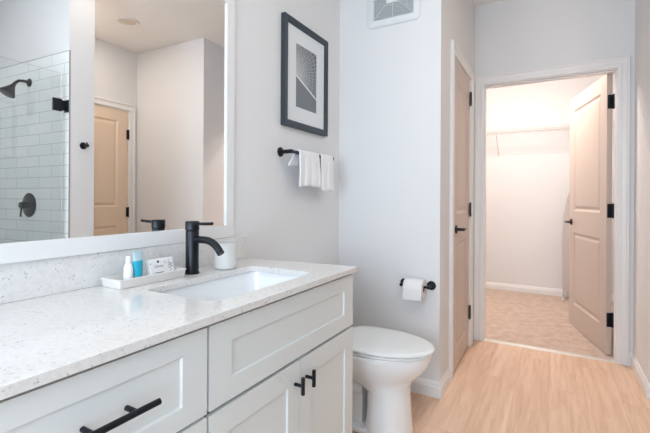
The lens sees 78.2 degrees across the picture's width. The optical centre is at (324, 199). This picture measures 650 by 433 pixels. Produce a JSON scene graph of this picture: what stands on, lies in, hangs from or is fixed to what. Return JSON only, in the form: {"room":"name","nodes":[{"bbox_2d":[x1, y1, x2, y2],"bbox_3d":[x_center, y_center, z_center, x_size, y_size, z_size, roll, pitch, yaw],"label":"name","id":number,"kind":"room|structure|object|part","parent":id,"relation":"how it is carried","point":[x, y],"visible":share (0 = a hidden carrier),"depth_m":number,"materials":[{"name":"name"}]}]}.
{"room":"bathroom","nodes":[
{"label":"bathroom","id":0,"kind":"room"},
{"bbox_2d":[234,0,339,264],"bbox_3d":[-0.851,-0.226,1.054,0.120,2.675,3.788,0,0,30],"label":"wall","id":1,"kind":"structure","parent":0,"point":[280,219],"depth_m":1.98,"materials":[{"name":"white paint"}]},
{"bbox_2d":[0,0,234,263],"bbox_3d":[-0.705,-0.353,1.139,0.047,1.023,1.318,0,0,30],"label":"mirror","id":2,"kind":"object","parent":1,"relation":"attached to","point":[117,116],"visible":1,"depth_m":1.24,"materials":[{"name":"white mirror"}]},
{"bbox_3d":[-0.708,0.134,1.139,0.047,0.050,1.318,0,0,30],"label":"frame rail","id":3,"kind":"part","parent":2,"relation":"part of","materials":[{"name":"white paint"}]},
{"bbox_3d":[-0.702,-0.844,1.139,0.047,0.040,1.318,0,0,30],"label":"frame rail","id":4,"kind":"part","parent":2,"relation":"part of","materials":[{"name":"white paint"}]},
{"bbox_2d":[0,236,246,303],"bbox_3d":[-0.712,0.209,1.160,0.020,0.100,1.432,0,0,30],"label":"backsplash","id":5,"kind":"structure","parent":1,"relation":"attached to","point":[19,281],"depth_m":1.14,"materials":[{"name":"stone"}]},
{"bbox_2d":[281,12,327,136],"bbox_3d":[-0.102,-0.660,2.213,0.027,0.567,0.444,0,0,30],"label":"framed picture","id":6,"kind":"object","parent":1,"relation":"attached to","point":[304,53],"visible":1,"depth_m":2.19,"materials":[{"name":"grey wood"}]},
{"bbox_2d":[296,43,315,113],"bbox_3d":[-0.105,-0.660,2.215,0.004,0.337,0.214,0,0,30],"label":"print","id":7,"kind":"object","parent":6,"relation":"attached to","point":[305,55],"depth_m":2.21},
{"bbox_2d":[277,147,333,159],"bbox_3d":[-0.090,-0.239,2.191,0.074,0.048,0.472,0,0,30],"label":"towel bar","id":8,"kind":"object","parent":1,"relation":"attached to","point":[280,151],"visible":0.53,"depth_m":2.01,"materials":[{"name":"black metal"}]},
{"bbox_2d":[288,149,321,187],"bbox_3d":[-0.103,-0.160,2.106,0.057,0.194,0.257,0,0,30],"label":"hand towel","id":9,"kind":"object","parent":8,"relation":"hanging from","point":[308,162],"visible":0.98,"depth_m":2.09,"materials":[{"name":"white fabric"}]},
{"bbox_2d":[318,153,333,191],"bbox_3d":[0.001,-0.150,2.289,0.057,0.212,0.148,0,0,30],"label":"hand towel","id":10,"kind":"object","parent":8,"relation":"hanging from","point":[326,161],"visible":0.82,"depth_m":2.27,"materials":[{"name":"white fabric"}]},
{"bbox_2d":[338,0,444,381],"bbox_3d":[0.396,-0.219,2.466,0.647,2.675,0.100,0,0,30],"label":"wall","id":11,"kind":"structure","parent":0,"point":[392,77],"depth_m":2.40,"materials":[{"name":"white paint"}]},
{"bbox_2d":[367,0,420,29],"bbox_3d":[0.406,-1.216,2.397,0.336,0.336,0.016,0,0,30],"label":"air vent","id":12,"kind":"object","parent":11,"relation":"in","point":[380,13],"visible":1,"depth_m":2.40,"materials":[{"name":"white plastic"}]},
{"bbox_2d":[399,278,435,289],"bbox_3d":[0.522,0.492,2.293,0.209,0.051,0.072,0,0,30],"label":"toilet paper holder","id":13,"kind":"object","parent":11,"relation":"attached to","point":[431,285],"visible":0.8,"depth_m":2.27,"materials":[{"name":"black metal"}]},
{"bbox_2d":[403,278,426,300],"bbox_3d":[0.508,0.505,2.266,0.106,0.112,0.109,0,0,30],"label":"toilet paper roll","id":14,"kind":"object","parent":13,"relation":"on","point":[413,289],"visible":0.98,"depth_m":2.23,"materials":[{"name":"white paper"}]},
{"bbox_2d":[411,367,450,398],"bbox_3d":[0.200,1.074,2.119,0.662,0.088,1.162,0,0,30],"label":"baseboard","id":15,"kind":"structure","parent":11,"relation":"attached to","point":[427,387],"depth_m":2.29,"materials":[{"name":"white paint"}]},
{"bbox_2d":[443,0,474,374],"bbox_3d":[0.907,-0.216,2.811,0.100,2.675,1.005,0,0,30],"label":"wall","id":16,"kind":"structure","parent":0,"point":[459,14],"depth_m":2.45,"materials":[{"name":"white paint"}]},
{"bbox_2d":[449,40,473,380],"bbox_3d":[0.961,0.070,2.787,0.019,2.104,0.743,0,0,30],"label":"trim","id":17,"kind":"structure","parent":16,"relation":"attached to","point":[455,51],"depth_m":2.50,"materials":[{"name":"white paint"}]},
{"bbox_2d":[453,57,471,373],"bbox_3d":[0.970,0.101,2.792,0.093,2.018,0.602,0,0,28],"label":"door","id":18,"kind":"structure","parent":16,"relation":"in","point":[463,96],"depth_m":2.77,"materials":[{"name":"beige paint"}]},
{"bbox_3d":[0.891,0.195,2.610,0.058,0.054,0.139,0,0,30],"label":"handle","id":19,"kind":"part","parent":18,"relation":"part of","materials":[{"name":"black metal"}]},
{"bbox_2d":[467,76,469,346],"bbox_3d":[0.909,0.102,2.817,0.100,2.040,0.615,0,0,30],"label":"trim","id":20,"kind":"structure","parent":16,"relation":"attached to","point":[467,76],"depth_m":3.05,"materials":[{"name":"white paint"}]},
{"bbox_2d":[472,0,501,5],"bbox_3d":[0.954,-1.603,1.763,3.199,0.100,7.000,0,0,30],"label":"ceiling","id":21,"kind":"structure","parent":0,"point":[476,2],"depth_m":3.14,"materials":[{"name":"white paint"}]},
{"bbox_2d":[352,288,649,432],"bbox_3d":[0.948,1.168,1.729,3.149,0.108,6.950,0,0,30],"label":"floor","id":22,"kind":"structure","parent":0,"point":[494,387],"depth_m":2.42,"materials":[{"name":"brown wood"}]},
{"bbox_2d":[0,327,206,432],"bbox_3d":[-0.654,0.697,0.725,0.551,0.832,0.715,0,0,30],"label":"base cabinet","id":23,"kind":"object","parent":22,"relation":"on","point":[161,387],"visible":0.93,"depth_m":0.75,"materials":[{"name":"white paint"}]},
{"bbox_3d":[-0.372,0.387,0.699,0.038,0.012,0.174,0,0,30],"label":"handle","id":24,"kind":"part","parent":23,"relation":"part of","materials":[{"name":"black metal"}]},
{"bbox_3d":[-0.455,0.620,0.613,0.019,0.244,0.708,0,0,30],"label":"drawer","id":25,"kind":"part","parent":23,"relation":"part of","materials":[{"name":"white paint"}]},
{"bbox_2d":[204,274,352,432],"bbox_3d":[-0.287,0.699,1.370,0.549,0.832,0.761,0,0,30],"label":"base cabinet","id":26,"kind":"object","parent":22,"relation":"on","point":[284,365],"visible":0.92,"depth_m":1.20,"materials":[{"name":"white paint"}]},
{"bbox_2d":[0,258,356,400],"bbox_3d":[-0.474,0.271,1.058,0.535,0.020,1.490,0,0,30],"label":"countertop","id":27,"kind":"structure","parent":26,"relation":"on","point":[44,340],"depth_m":0.88,"materials":[{"name":"stone"}]},
{"bbox_2d":[100,267,185,289],"bbox_3d":[-0.567,0.246,1.268,0.094,0.027,0.244,0,0,30],"label":"tray","id":28,"kind":"object","parent":27,"relation":"on","point":[115,281],"visible":0.81,"depth_m":1.22,"materials":[{"name":"white ceramic"}]},
{"bbox_2d":[123,256,132,279],"bbox_3d":[-0.595,0.213,1.210,0.028,0.080,0.028,0,0,30],"label":"lotion bottle","id":29,"kind":"object","parent":28,"relation":"in","point":[128,267],"visible":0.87,"depth_m":1.20,"materials":[{"name":"white plastic"}]},
{"bbox_2d":[132,250,142,277],"bbox_3d":[-0.578,0.206,1.236,0.031,0.094,0.030,0,0,-29],"label":"bottle","id":30,"kind":"object","parent":28,"relation":"in","point":[137,262],"visible":0.8,"depth_m":1.23,"materials":[{"name":"blue plastic"}]},
{"bbox_2d":[145,256,173,274],"bbox_3d":[-0.540,0.222,1.313,0.032,0.060,0.092,0,0,30],"label":"card","id":31,"kind":"object","parent":28,"relation":"in","point":[159,265],"visible":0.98,"depth_m":1.30,"materials":[{"name":"white paper"}]},
{"bbox_2d":[185,221,223,274],"bbox_3d":[-0.414,0.169,1.378,0.172,0.184,0.051,0,0,30],"label":"faucet","id":32,"kind":"object","parent":27,"relation":"on","point":[193,239],"visible":0.99,"depth_m":1.39,"materials":[{"name":"black metal"}]},
{"bbox_3d":[-0.420,0.084,1.383,0.084,0.012,0.011,0,0,28],"label":"handle","id":33,"kind":"part","parent":32,"relation":"part of","materials":[{"name":"black metal"}]},
{"bbox_3d":[-0.399,0.159,1.369,0.137,0.063,0.025,0,0,30],"label":"spout","id":34,"kind":"part","parent":32,"relation":"part of","materials":[{"name":"black metal"}]},
{"bbox_2d":[214,241,236,269],"bbox_3d":[-0.376,0.211,1.512,0.086,0.100,0.086,0,0,30],"label":"tumbler","id":35,"kind":"object","parent":27,"relation":"on","point":[228,260],"visible":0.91,"depth_m":1.48,"materials":[{"name":"white ceramic"}]},
{"bbox_2d":[159,271,299,300],"bbox_3d":[-0.284,0.364,1.296,0.328,0.162,0.531,0,0,30],"label":"sink basin","id":36,"kind":"object","parent":27,"relation":"in","point":[238,284],"visible":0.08,"depth_m":1.47,"materials":[{"name":"white ceramic"}]},
{"bbox_3d":[-0.182,0.754,1.093,0.019,0.503,0.380,0,0,30],"label":"door","id":37,"kind":"part","parent":26,"relation":"part of","materials":[{"name":"white paint"}]},
{"bbox_3d":[-0.096,0.641,1.258,0.006,0.714,0.755,0,0,30],"label":"frame","id":38,"kind":"part","parent":26,"relation":"part of","materials":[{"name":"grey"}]},
{"bbox_3d":[-0.077,0.567,1.219,0.036,0.052,0.012,0,0,30],"label":"handle","id":39,"kind":"part","parent":26,"relation":"part of","materials":[{"name":"black metal"}]},
{"bbox_3d":[-0.045,0.568,1.274,0.036,0.052,0.012,0,0,30],"label":"handle","id":40,"kind":"part","parent":26,"relation":"part of","materials":[{"name":"black metal"}]},
{"bbox_3d":[0.007,0.755,1.424,0.019,0.503,0.376,0,0,30],"label":"door","id":41,"kind":"part","parent":26,"relation":"part of","materials":[{"name":"white paint"}]},
{"bbox_2d":[330,264,434,432],"bbox_3d":[0.186,0.750,2.021,0.725,0.735,0.436,0,0,30],"label":"toilet","id":42,"kind":"object","parent":22,"relation":"on","point":[386,362],"visible":0.51,"depth_m":1.85,"materials":[{"name":"white ceramic"}]},
{"bbox_3d":[0.291,0.714,1.961,0.474,0.012,0.368,0,0,30],"label":"seat","id":43,"kind":"part","parent":42,"relation":"part of","materials":[{"name":"white plastic"}]},
{"bbox_3d":[0.291,0.696,1.961,0.484,0.020,0.372,0,0,30],"label":"lid","id":44,"kind":"part","parent":42,"relation":"part of","materials":[{"name":"white plastic"}]},
{"bbox_2d":[562,194,568,299],"bbox_3d":[2.819,0.423,4.436,0.334,1.397,0.212,0,0,30],"label":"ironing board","id":45,"kind":"object","parent":22,"relation":"on","point":[565,235],"visible":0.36,"depth_m":4.51,"materials":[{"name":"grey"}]},
{"bbox_2d":[486,73,614,293],"bbox_3d":[2.526,-0.207,4.834,2.800,2.675,0.100,0,0,30],"label":"wall","id":46,"kind":"structure","parent":0,"point":[528,185],"depth_m":4.82,"materials":[{"name":"white paint"}]},
{"bbox_2d":[486,282,613,301],"bbox_3d":[2.025,1.084,3.969,2.800,0.088,1.892,0,0,30],"label":"baseboard","id":47,"kind":"structure","parent":46,"relation":"attached to","point":[491,285],"depth_m":4.80,"materials":[{"name":"white paint"}]},
{"bbox_2d":[486,120,614,156],"bbox_3d":[2.431,-0.677,4.666,2.761,0.304,0.289,0,0,30],"label":"wire shelf","id":48,"kind":"object","parent":46,"relation":"attached to","point":[563,126],"visible":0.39,"depth_m":4.64,"materials":[{"name":"grey metal"}]},
{"bbox_2d":[475,0,634,352],"bbox_3d":[1.535,-0.212,3.098,2.800,2.675,0.115,0,0,30],"label":"wall","id":49,"kind":"structure","parent":0,"point":[511,35],"depth_m":2.94,"materials":[{"name":"white paint"}]},
{"bbox_2d":[483,338,615,362],"bbox_3d":[1.639,1.120,2.988,0.860,0.011,0.044,0,0,30],"label":"threshold","id":50,"kind":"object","parent":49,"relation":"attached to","point":[484,339],"depth_m":2.96,"materials":[{"name":"beige wood"}]},
{"bbox_2d":[473,55,630,365],"bbox_3d":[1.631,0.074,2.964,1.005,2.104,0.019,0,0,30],"label":"trim","id":51,"kind":"structure","parent":49,"relation":"attached to","point":[623,63],"depth_m":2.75,"materials":[{"name":"white paint"}]},
{"bbox_2d":[565,74,614,354],"bbox_3d":[2.123,0.107,3.252,0.151,2.018,0.857,0,0,19],"label":"door","id":52,"kind":"structure","parent":49,"relation":"in","point":[591,207],"depth_m":3.14,"materials":[{"name":"beige paint"}]},
{"bbox_2d":[633,0,647,375],"bbox_3d":[2.035,-0.210,2.506,0.100,2.675,0.417,0,0,30],"label":"wall","id":53,"kind":"structure","parent":0,"point":[641,6],"depth_m":2.51,"materials":[{"name":"white paint"}]},
{"bbox_2d":[629,352,649,399],"bbox_3d":[2.354,1.086,2.248,0.981,0.088,0.542,0,0,30],"label":"baseboard","id":54,"kind":"structure","parent":53,"relation":"attached to","point":[644,384],"depth_m":2.44,"materials":[{"name":"white paint"}]},
{"bbox_2d":[646,0,649,382],"bbox_3d":[2.321,-0.208,2.046,1.051,2.675,0.100,0,0,30],"label":"wall","id":55,"kind":"structure","parent":0,"point":[648,27],"depth_m":2.31,"materials":[{"name":"white paint"}]}
]}

